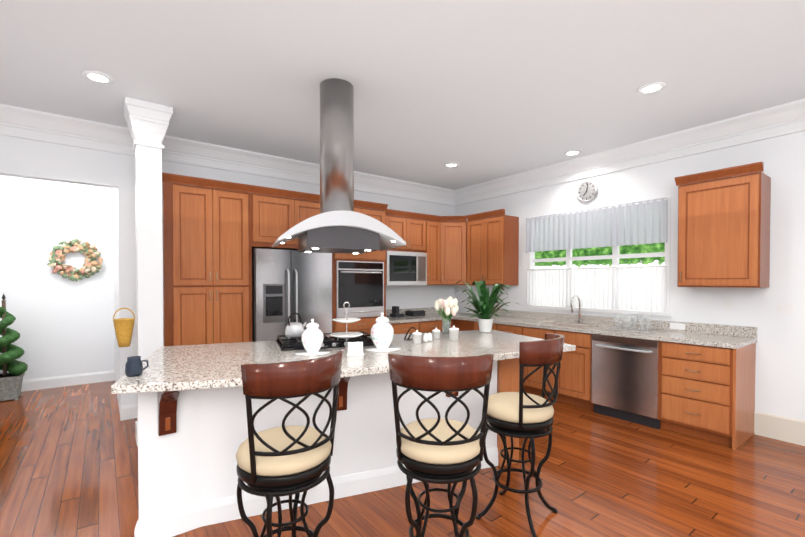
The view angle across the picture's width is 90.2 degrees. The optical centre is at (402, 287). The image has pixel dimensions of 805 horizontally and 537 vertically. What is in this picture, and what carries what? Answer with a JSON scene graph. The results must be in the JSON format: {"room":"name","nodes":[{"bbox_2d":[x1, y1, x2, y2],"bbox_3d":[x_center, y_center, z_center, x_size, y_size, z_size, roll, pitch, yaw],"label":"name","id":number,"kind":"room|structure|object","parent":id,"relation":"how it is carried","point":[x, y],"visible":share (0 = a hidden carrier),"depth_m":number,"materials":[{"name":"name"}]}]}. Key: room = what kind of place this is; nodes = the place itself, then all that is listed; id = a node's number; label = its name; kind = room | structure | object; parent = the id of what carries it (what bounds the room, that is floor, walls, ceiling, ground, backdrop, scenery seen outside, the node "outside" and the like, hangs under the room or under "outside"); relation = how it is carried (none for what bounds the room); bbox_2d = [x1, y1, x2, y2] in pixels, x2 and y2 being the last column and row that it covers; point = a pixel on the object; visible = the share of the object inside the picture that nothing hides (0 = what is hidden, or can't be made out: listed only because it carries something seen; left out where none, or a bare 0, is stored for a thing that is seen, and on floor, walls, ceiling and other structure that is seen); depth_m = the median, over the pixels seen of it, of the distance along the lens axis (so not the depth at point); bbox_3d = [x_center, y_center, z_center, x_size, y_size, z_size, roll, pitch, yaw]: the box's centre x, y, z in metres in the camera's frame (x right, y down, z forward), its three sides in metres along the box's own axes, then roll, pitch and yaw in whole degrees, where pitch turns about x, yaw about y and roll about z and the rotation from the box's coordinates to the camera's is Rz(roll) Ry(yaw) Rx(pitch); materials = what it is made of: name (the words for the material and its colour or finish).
{"room":"kitchen","nodes":[
{"label":"kitchen","id":0,"kind":"room"},
{"bbox_2d":[0,175,111,379],"bbox_3d":[-4.872,-0.138,5.324,1.650,2.960,0.150,-1,1,-37],"label":"wall","id":1,"kind":"structure","parent":0,"point":[62,326],"depth_m":5.38,"materials":[{"name":"white paint"}]},
{"bbox_2d":[21,370,114,391],"bbox_3d":[-4.814,1.270,5.284,1.670,0.145,0.016,-1,1,-37],"label":"baseboard","id":2,"kind":"structure","parent":1,"relation":"attached to","point":[86,378],"depth_m":5.46,"materials":[{"name":"white wood"}]},
{"bbox_2d":[47,239,102,281],"bbox_3d":[-4.452,-0.375,5.464,0.599,0.593,0.105,-1,1,-37],"label":"wreath","id":3,"kind":"object","parent":1,"relation":"attached to","point":[91,265],"visible":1,"depth_m":5.43,"materials":[{"name":"multicoloured plant"}]},
{"bbox_2d":[112,188,119,412],"bbox_3d":[-3.554,-0.134,5.075,0.120,2.960,2.130,-1,1,-37],"label":"wall","id":4,"kind":"structure","parent":0,"point":[115,260],"depth_m":5.23,"materials":[{"name":"white paint"}]},
{"bbox_2d":[123,96,172,445],"bbox_3d":[-2.264,-0.112,3.586,0.350,2.958,0.350,-1,1,-37],"label":"column","id":5,"kind":"structure","parent":0,"point":[147,123],"depth_m":3.50,"materials":[{"name":"white paint"}]},
{"bbox_2d":[113,308,134,346],"bbox_3d":[-2.456,0.346,3.537,0.165,0.344,0.165,-1,1,-37],"label":"hanging basket","id":6,"kind":"object","parent":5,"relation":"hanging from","point":[123,327],"visible":1,"depth_m":3.49,"materials":[{"name":"wicker"}]},
{"bbox_2d":[0,135,453,419],"bbox_3d":[-2.904,-0.121,4.157,9.400,2.960,0.120,-1,1,-37],"label":"wall","id":7,"kind":"structure","parent":0,"point":[29,159],"depth_m":4.13,"materials":[{"name":"white paint"}]},
{"bbox_2d":[120,404,136,420],"bbox_3d":[-2.755,1.286,4.203,0.330,0.145,0.016,-1,1,-37],"label":"baseboard","id":8,"kind":"structure","parent":7,"relation":"attached to","point":[127,412],"depth_m":4.14,"materials":[{"name":"white wood"}]},
{"bbox_2d":[0,104,455,205],"bbox_3d":[-2.827,-1.481,4.034,9.400,0.236,0.135,-1,1,-37],"label":"crown molding","id":9,"kind":"structure","parent":7,"relation":"attached to","point":[18,122],"depth_m":4.44,"materials":[{"name":"white wood"}]},
{"bbox_2d":[254,185,319,249],"bbox_3d":[-1.413,-0.770,4.793,0.930,0.640,0.627,-1,1,-37],"label":"upper cabinet","id":10,"kind":"object","parent":7,"relation":"attached to","point":[274,216],"depth_m":4.44,"materials":[{"name":"brown wood"}]},
{"bbox_2d":[390,209,409,251],"bbox_3d":[-0.230,-0.816,5.855,0.588,0.580,0.347,-1,1,-37],"label":"upper cabinet","id":11,"kind":"object","parent":7,"relation":"attached to","point":[399,220],"depth_m":5.81,"materials":[{"name":"brown wood"}]},
{"bbox_2d":[390,248,421,284],"bbox_3d":[-0.100,-0.281,5.924,0.540,0.490,0.404,-1,1,-37],"label":"microwave","id":12,"kind":"object","parent":7,"relation":"attached to","point":[403,265],"depth_m":5.81,"materials":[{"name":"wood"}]},
{"bbox_2d":[390,308,441,315],"bbox_3d":[0.166,0.377,6.373,1.832,0.100,0.020,-1,1,-37],"label":"backsplash","id":13,"kind":"structure","parent":7,"relation":"attached to","point":[425,309],"depth_m":6.44,"materials":[{"name":"beige stone"}]},
{"bbox_2d":[410,212,425,251],"bbox_3d":[0.082,-0.819,6.088,0.432,0.580,0.347,-1,1,-37],"label":"upper cabinet","id":14,"kind":"object","parent":7,"relation":"attached to","point":[417,226],"depth_m":5.99,"materials":[{"name":"brown wood"}]},
{"bbox_2d":[418,252,429,284],"bbox_3d":[0.188,-0.285,6.140,0.211,0.490,0.404,-1,1,-37],"label":"upper cabinet","id":15,"kind":"object","parent":7,"relation":"attached to","point":[424,268],"depth_m":6.04,"materials":[{"name":"brown wood"}]},
{"bbox_2d":[426,214,437,284],"bbox_3d":[0.410,-0.577,6.311,0.346,1.070,0.389,-1,1,-37],"label":"upper cabinet","id":16,"kind":"object","parent":7,"relation":"attached to","point":[431,220],"depth_m":6.18,"materials":[{"name":"brown wood"}]},
{"bbox_2d":[438,216,461,284],"bbox_3d":[0.799,-0.579,6.462,0.695,1.070,0.613,-1,1,-37],"label":"upper cabinet","id":17,"kind":"object","parent":7,"relation":"attached to","point":[450,227],"depth_m":6.25,"materials":[{"name":"brown wood"}]},
{"bbox_2d":[0,381,804,536],"bbox_3d":[-1.009,1.425,1.650,9.700,0.060,10.700,-1,1,-37],"label":"floor","id":18,"kind":"structure","parent":0,"point":[68,461],"depth_m":2.77,"materials":[{"name":"brown wood"}]},
{"bbox_2d":[0,293,27,400],"bbox_3d":[-4.806,0.707,4.854,0.381,1.285,0.379,-1,1,-37],"label":"topiary","id":19,"kind":"object","parent":18,"relation":"on","point":[11,384],"visible":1,"depth_m":4.82,"materials":[{"name":"green plant"}]},
{"bbox_2d":[162,172,253,345],"bbox_3d":[-2.112,0.137,4.283,0.815,2.440,0.627,-1,1,-37],"label":"tall cabinet","id":20,"kind":"object","parent":18,"relation":"on","point":[212,237],"depth_m":4.01,"materials":[{"name":"brown wood"}]},
{"bbox_2d":[236,351,342,536],"bbox_3d":[-0.507,0.840,1.809,0.478,1.102,0.471,-1,1,-37],"label":"stool","id":21,"kind":"object","parent":18,"relation":"on","point":[277,463],"visible":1,"depth_m":1.65,"materials":[{"name":"beige fabric"}]},
{"bbox_2d":[252,248,331,341],"bbox_3d":[-1.372,0.463,4.756,0.890,1.775,0.711,-1,1,-37],"label":"fridge","id":22,"kind":"object","parent":18,"relation":"on","point":[286,284],"visible":0.54,"depth_m":4.45,"materials":[{"name":"grey metal"}]},
{"bbox_2d":[134,362,518,536],"bbox_3d":[-0.434,0.930,3.065,2.715,0.890,1.575,-1,1,-37],"label":"kitchen island","id":23,"kind":"object","parent":18,"relation":"on","point":[192,427],"depth_m":2.48,"materials":[{"name":"white paint"}]},
{"bbox_2d":[111,330,575,433],"bbox_3d":[-0.261,0.465,3.060,3.184,0.040,1.858,-1,1,-37],"label":"island countertop","id":24,"kind":"structure","parent":23,"relation":"on","point":[183,385],"depth_m":2.47,"materials":[{"name":"beige stone"}]},
{"bbox_2d":[125,356,148,376],"bbox_3d":[-1.391,0.409,2.102,0.105,0.095,0.078,-1,1,-37],"label":"mug","id":25,"kind":"object","parent":24,"relation":"on","point":[133,366],"visible":1,"depth_m":2.07,"materials":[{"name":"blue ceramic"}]},
{"bbox_2d":[285,312,305,336],"bbox_3d":[-0.853,0.295,3.244,0.194,0.191,0.155,-1,1,-37],"label":"kettle","id":26,"kind":"object","parent":24,"relation":"on","point":[294,329],"visible":0.96,"depth_m":3.18,"materials":[{"name":"silver metal"}]},
{"bbox_2d":[294,319,330,355],"bbox_3d":[-0.620,0.330,2.762,0.250,0.234,0.250,-1,1,-37],"label":"ginger jar","id":27,"kind":"object","parent":24,"relation":"on","point":[312,337],"visible":1,"depth_m":2.71,"materials":[{"name":"white ceramic"}]},
{"bbox_2d":[330,302,362,351],"bbox_3d":[-0.397,0.272,2.850,0.236,0.348,0.236,-1,1,-37],"label":"tiered stand","id":28,"kind":"object","parent":24,"relation":"on","point":[346,334],"visible":0.98,"depth_m":2.85,"materials":[{"name":"white ceramic"}]},
{"bbox_2d":[347,342,363,355],"bbox_3d":[-0.314,0.406,2.674,0.110,0.085,0.048,0,1,-7],"label":"place card","id":29,"kind":"object","parent":24,"relation":"on","point":[355,348],"visible":1,"depth_m":2.67,"materials":[{"name":"white paper"}]},
{"bbox_2d":[363,313,400,351],"bbox_3d":[-0.148,0.313,2.929,0.282,0.264,0.282,-1,1,-37],"label":"ginger jar","id":30,"kind":"object","parent":24,"relation":"on","point":[382,332],"visible":1,"depth_m":2.87,"materials":[{"name":"white ceramic"}]},
{"bbox_2d":[404,327,415,339],"bbox_3d":[0.086,0.385,3.369,0.144,0.105,0.066,0,1,-2],"label":"wire holder","id":31,"kind":"object","parent":24,"relation":"on","point":[408,332],"visible":0.6,"depth_m":3.39,"materials":[{"name":"black metal"}]},
{"bbox_2d":[412,330,421,343],"bbox_3d":[0.116,0.388,3.187,0.076,0.106,0.076,-1,1,-37],"label":"candle jar","id":32,"kind":"object","parent":24,"relation":"on","point":[416,337],"visible":1,"depth_m":3.16,"materials":[{"name":"white ceramic"}]},
{"bbox_2d":[423,333,431,341],"bbox_3d":[0.207,0.406,3.288,0.046,0.068,0.095,1,1,44],"label":"salt","id":33,"kind":"object","parent":24,"relation":"on","point":[427,338],"visible":1,"depth_m":3.26,"materials":[{"name":"white ceramic"}]},
{"bbox_2d":[432,328,439,338],"bbox_3d":[0.290,0.389,3.451,0.070,0.096,0.070,-1,1,-37],"label":"candle jar","id":34,"kind":"object","parent":24,"relation":"on","point":[435,333],"visible":1,"depth_m":3.42,"materials":[{"name":"white ceramic"}]},
{"bbox_2d":[434,297,458,334],"bbox_3d":[0.421,0.257,3.726,0.218,0.353,0.253,-1,1,-37],"label":"tulip vase","id":35,"kind":"object","parent":24,"relation":"on","point":[449,307],"visible":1,"depth_m":3.68,"materials":[{"name":"clear glass"}]},
{"bbox_2d":[449,326,458,340],"bbox_3d":[0.431,0.378,3.367,0.085,0.121,0.085,-1,1,-37],"label":"candle jar","id":36,"kind":"object","parent":24,"relation":"on","point":[453,333],"visible":1,"depth_m":3.33,"materials":[{"name":"white ceramic"}]},
{"bbox_2d":[455,281,517,332],"bbox_3d":[0.829,0.181,3.932,0.712,0.499,0.822,-1,1,-37],"label":"potted plant","id":37,"kind":"object","parent":24,"relation":"on","point":[484,306],"visible":1,"depth_m":3.84,"materials":[{"name":"green plant"}]},
{"bbox_2d":[332,200,389,334],"bbox_3d":[-0.716,0.122,5.322,0.805,2.440,0.637,-1,1,-37],"label":"tall cabinet","id":38,"kind":"object","parent":18,"relation":"on","point":[360,280],"depth_m":5.08,"materials":[{"name":"brown wood"}]},
{"bbox_2d":[391,320,425,333],"bbox_3d":[-0.138,0.906,5.773,0.608,0.860,0.627,-1,1,-37],"label":"base cabinet","id":39,"kind":"object","parent":18,"relation":"on","point":[420,325],"depth_m":5.55,"materials":[{"name":"brown wood"}]},
{"bbox_2d":[390,312,475,323],"bbox_3d":[0.351,0.451,6.127,1.832,0.040,0.637,-1,1,-37],"label":"countertop","id":40,"kind":"structure","parent":39,"relation":"on","point":[428,315],"depth_m":5.86,"materials":[{"name":"beige stone"}]},
{"bbox_2d":[390,306,403,316],"bbox_3d":[-0.081,0.351,5.966,0.160,0.157,0.140,-1,1,-37],"label":"phone","id":41,"kind":"object","parent":40,"relation":"on","point":[395,312],"visible":0.98,"depth_m":5.91,"materials":[{"name":"grey plastic"}]},
{"bbox_2d":[405,310,424,315],"bbox_3d":[0.197,0.386,6.162,0.240,0.082,0.200,-1,1,-37],"label":"appliance","id":42,"kind":"object","parent":40,"relation":"on","point":[414,312],"visible":1,"depth_m":6.09,"materials":[{"name":"grey plastic"}]},
{"bbox_2d":[426,320,442,332],"bbox_3d":[0.232,0.902,6.050,0.588,0.860,0.627,-1,1,-37],"label":"base cabinet","id":43,"kind":"object","parent":18,"relation":"on","point":[431,325],"depth_m":5.81,"materials":[{"name":"brown wood"}]},
{"bbox_2d":[388,354,493,536],"bbox_3d":[0.175,0.839,1.927,0.521,1.102,0.521,-1,1,-37],"label":"stool","id":44,"kind":"object","parent":18,"relation":"on","point":[440,450],"visible":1,"depth_m":1.76,"materials":[{"name":"black metal"}]},
{"bbox_2d":[450,319,454,327],"bbox_3d":[0.751,0.896,6.439,0.825,0.860,0.627,-1,1,-37],"label":"base cabinet","id":45,"kind":"object","parent":18,"relation":"on","point":[452,323],"depth_m":6.07,"materials":[{"name":"brown wood"}]},
{"bbox_2d":[455,319,472,330],"bbox_3d":[1.161,0.902,6.049,0.636,0.860,0.465,-1,1,-37],"label":"base cabinet","id":46,"kind":"object","parent":18,"relation":"on","point":[463,324],"depth_m":5.90,"materials":[{"name":"brown wood"}]},
{"bbox_2d":[473,319,478,329],"bbox_3d":[1.409,0.907,5.717,0.636,0.860,0.477,-1,1,-37],"label":"base cabinet","id":47,"kind":"object","parent":18,"relation":"on","point":[475,322],"depth_m":5.69,"materials":[{"name":"brown wood"}]},
{"bbox_2d":[492,323,516,333],"bbox_3d":[1.633,0.911,5.419,0.636,0.860,0.551,-1,1,-37],"label":"base cabinet","id":48,"kind":"object","parent":18,"relation":"on","point":[505,327],"depth_m":5.26,"materials":[{"name":"brown wood"}]},
{"bbox_2d":[476,333,564,536],"bbox_3d":[0.719,0.831,2.428,0.489,1.102,0.493,-1,1,-37],"label":"stool","id":49,"kind":"object","parent":18,"relation":"on","point":[521,413],"visible":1,"depth_m":2.29,"materials":[{"name":"black metal"}]},
{"bbox_2d":[517,323,580,406],"bbox_3d":[2.003,0.918,4.925,0.636,0.860,0.966,-1,1,-37],"label":"base cabinet","id":50,"kind":"object","parent":18,"relation":"on","point":[569,378],"depth_m":4.64,"materials":[{"name":"brown wood"}]},
{"bbox_2d":[581,331,656,428],"bbox_3d":[2.472,0.927,4.299,0.636,0.860,0.739,-1,1,-37],"label":"dishwasher","id":51,"kind":"object","parent":18,"relation":"on","point":[619,372],"depth_m":4.10,"materials":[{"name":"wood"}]},
{"bbox_2d":[657,339,755,449],"bbox_3d":[2.864,0.935,3.776,0.636,0.860,0.569,-1,1,-37],"label":"base cabinet","id":52,"kind":"object","parent":18,"relation":"on","point":[697,380],"depth_m":3.57,"materials":[{"name":"brown wood"}]},
{"bbox_2d":[453,315,756,346],"bbox_3d":[2.031,0.469,4.881,0.636,0.040,3.367,-1,1,-37],"label":"countertop","id":53,"kind":"structure","parent":52,"relation":"on","point":[681,336],"depth_m":4.12,"materials":[{"name":"beige stone"}]},
{"bbox_2d":[605,314,662,332],"bbox_3d":[2.490,0.369,4.319,0.368,0.165,0.427,-1,1,-37],"label":"dish rack","id":54,"kind":"object","parent":53,"relation":"on","point":[635,327],"visible":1,"depth_m":4.29,"materials":[{"name":"silver metal"}]},
{"bbox_2d":[0,0,804,189],"bbox_3d":[-1.009,-1.594,1.606,9.700,0.060,10.700,-1,1,-37],"label":"ceiling","id":55,"kind":"structure","parent":0,"point":[479,91],"depth_m":2.91,"materials":[{"name":"white paint"}]},
{"bbox_2d":[81,70,113,83],"bbox_3d":[-2.286,-1.578,3.011,0.198,0.010,0.198,1,1,44],"label":"recessed light","id":56,"kind":"object","parent":55,"relation":"in","point":[103,78],"depth_m":3.00,"materials":[{"name":"white"}]},
{"bbox_2d":[272,78,405,253],"bbox_3d":[-0.519,-0.936,3.172,0.940,1.298,0.600,0,1,-22],"label":"range hood","id":57,"kind":"object","parent":55,"relation":"hanging from","point":[337,224],"visible":1,"depth_m":3.04,"materials":[{"name":"silver metal"}]},
{"bbox_2d":[444,163,458,166],"bbox_3d":[0.645,-1.610,5.269,0.197,0.010,0.198,1,1,44],"label":"recessed light","id":58,"kind":"object","parent":55,"relation":"in","point":[447,164],"depth_m":5.25,"materials":[{"name":"white"}]},
{"bbox_2d":[563,150,580,155],"bbox_3d":[2.025,-1.603,4.779,0.198,0.010,0.198,0,1,8],"label":"recessed light","id":59,"kind":"object","parent":55,"relation":"in","point":[573,152],"depth_m":4.77,"materials":[{"name":"white"}]},
{"bbox_2d":[637,82,666,94],"bbox_3d":[1.974,-1.580,3.179,0.198,0.010,0.198,1,1,44],"label":"recessed light","id":60,"kind":"object","parent":55,"relation":"in","point":[653,87],"depth_m":3.17,"materials":[{"name":"white"}]},
{"bbox_2d":[454,131,804,420],"bbox_3d":[3.451,-0.114,3.639,0.150,2.960,8.570,-1,1,-37],"label":"wall","id":61,"kind":"structure","parent":0,"point":[780,371],"depth_m":3.78,"materials":[{"name":"white paint"}]},
{"bbox_2d":[462,209,518,284],"bbox_3d":[1.305,-0.573,6.040,0.391,1.070,0.777,-1,1,-37],"label":"upper cabinet","id":62,"kind":"object","parent":61,"relation":"attached to","point":[490,240],"depth_m":5.84,"materials":[{"name":"brown wood"}]},
{"bbox_2d":[576,180,597,201],"bbox_3d":[2.300,-1.203,5.004,0.030,0.270,0.270,-1,1,-37],"label":"wall clock","id":63,"kind":"object","parent":61,"relation":"attached to","point":[587,191],"visible":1,"depth_m":4.99,"materials":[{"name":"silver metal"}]},
{"bbox_2d":[525,197,671,316],"bbox_3d":[2.353,-0.344,5.030,0.135,1.280,1.840,-1,1,-37],"label":"window","id":64,"kind":"structure","parent":61,"relation":"in","point":[615,256],"depth_m":4.79,"materials":[{"name":"white"}]},
{"bbox_2d":[526,265,667,311],"bbox_3d":[2.291,-0.001,4.989,0.032,0.497,1.790,-1,1,-37],"label":"cafe curtain","id":65,"kind":"object","parent":64,"relation":"hanging from","point":[642,288],"visible":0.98,"depth_m":4.84,"materials":[{"name":"white fabric"}]},
{"bbox_2d":[526,197,668,251],"bbox_3d":[2.287,-0.733,4.975,0.060,0.480,1.790,-1,1,-37],"label":"curtain valance","id":66,"kind":"object","parent":64,"relation":"hanging from","point":[640,222],"visible":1,"depth_m":4.83,"materials":[{"name":"white fabric"}]},
{"bbox_2d":[494,309,756,338],"bbox_3d":[2.278,0.396,5.065,0.019,0.100,3.367,-1,1,-37],"label":"backsplash","id":67,"kind":"structure","parent":61,"relation":"attached to","point":[706,329],"depth_m":4.36,"materials":[{"name":"beige stone"}]},
{"bbox_2d":[456,98,804,205],"bbox_3d":[3.370,-1.473,3.490,0.135,0.236,8.160,-1,1,-37],"label":"crown molding","id":68,"kind":"structure","parent":61,"relation":"attached to","point":[758,125],"depth_m":4.32,"materials":[{"name":"white"}]},
{"bbox_2d":[675,162,770,287],"bbox_3d":[3.005,-0.540,3.779,0.382,1.070,0.650,-1,1,-37],"label":"upper cabinet","id":69,"kind":"object","parent":61,"relation":"attached to","point":[724,231],"visible":1,"depth_m":3.64,"materials":[{"name":"brown wood"}]},
{"bbox_2d":[724,297,732,309],"bbox_3d":[3.163,0.153,3.894,0.007,0.115,0.070,-1,1,-37],"label":"electrical outlet plate","id":70,"kind":"object","parent":61,"relation":"attached to","point":[728,302],"depth_m":3.89,"materials":[{"name":"white plastic"}]},
{"bbox_2d":[754,411,804,445],"bbox_3d":[4.574,1.283,2.019,0.018,0.215,4.300,-1,1,-37],"label":"baseboard","id":71,"kind":"structure","parent":61,"relation":"attached to","point":[785,429],"depth_m":3.59,"materials":[{"name":"white wood"}]},
{"label":"outside","id":72,"kind":"structure","parent":0,"visible":0},
{"bbox_2d":[535,243,664,268],"bbox_3d":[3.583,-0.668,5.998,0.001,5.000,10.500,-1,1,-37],"label":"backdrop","id":73,"kind":"structure","parent":72,"point":[637,249],"depth_m":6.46,"materials":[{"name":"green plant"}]}
]}

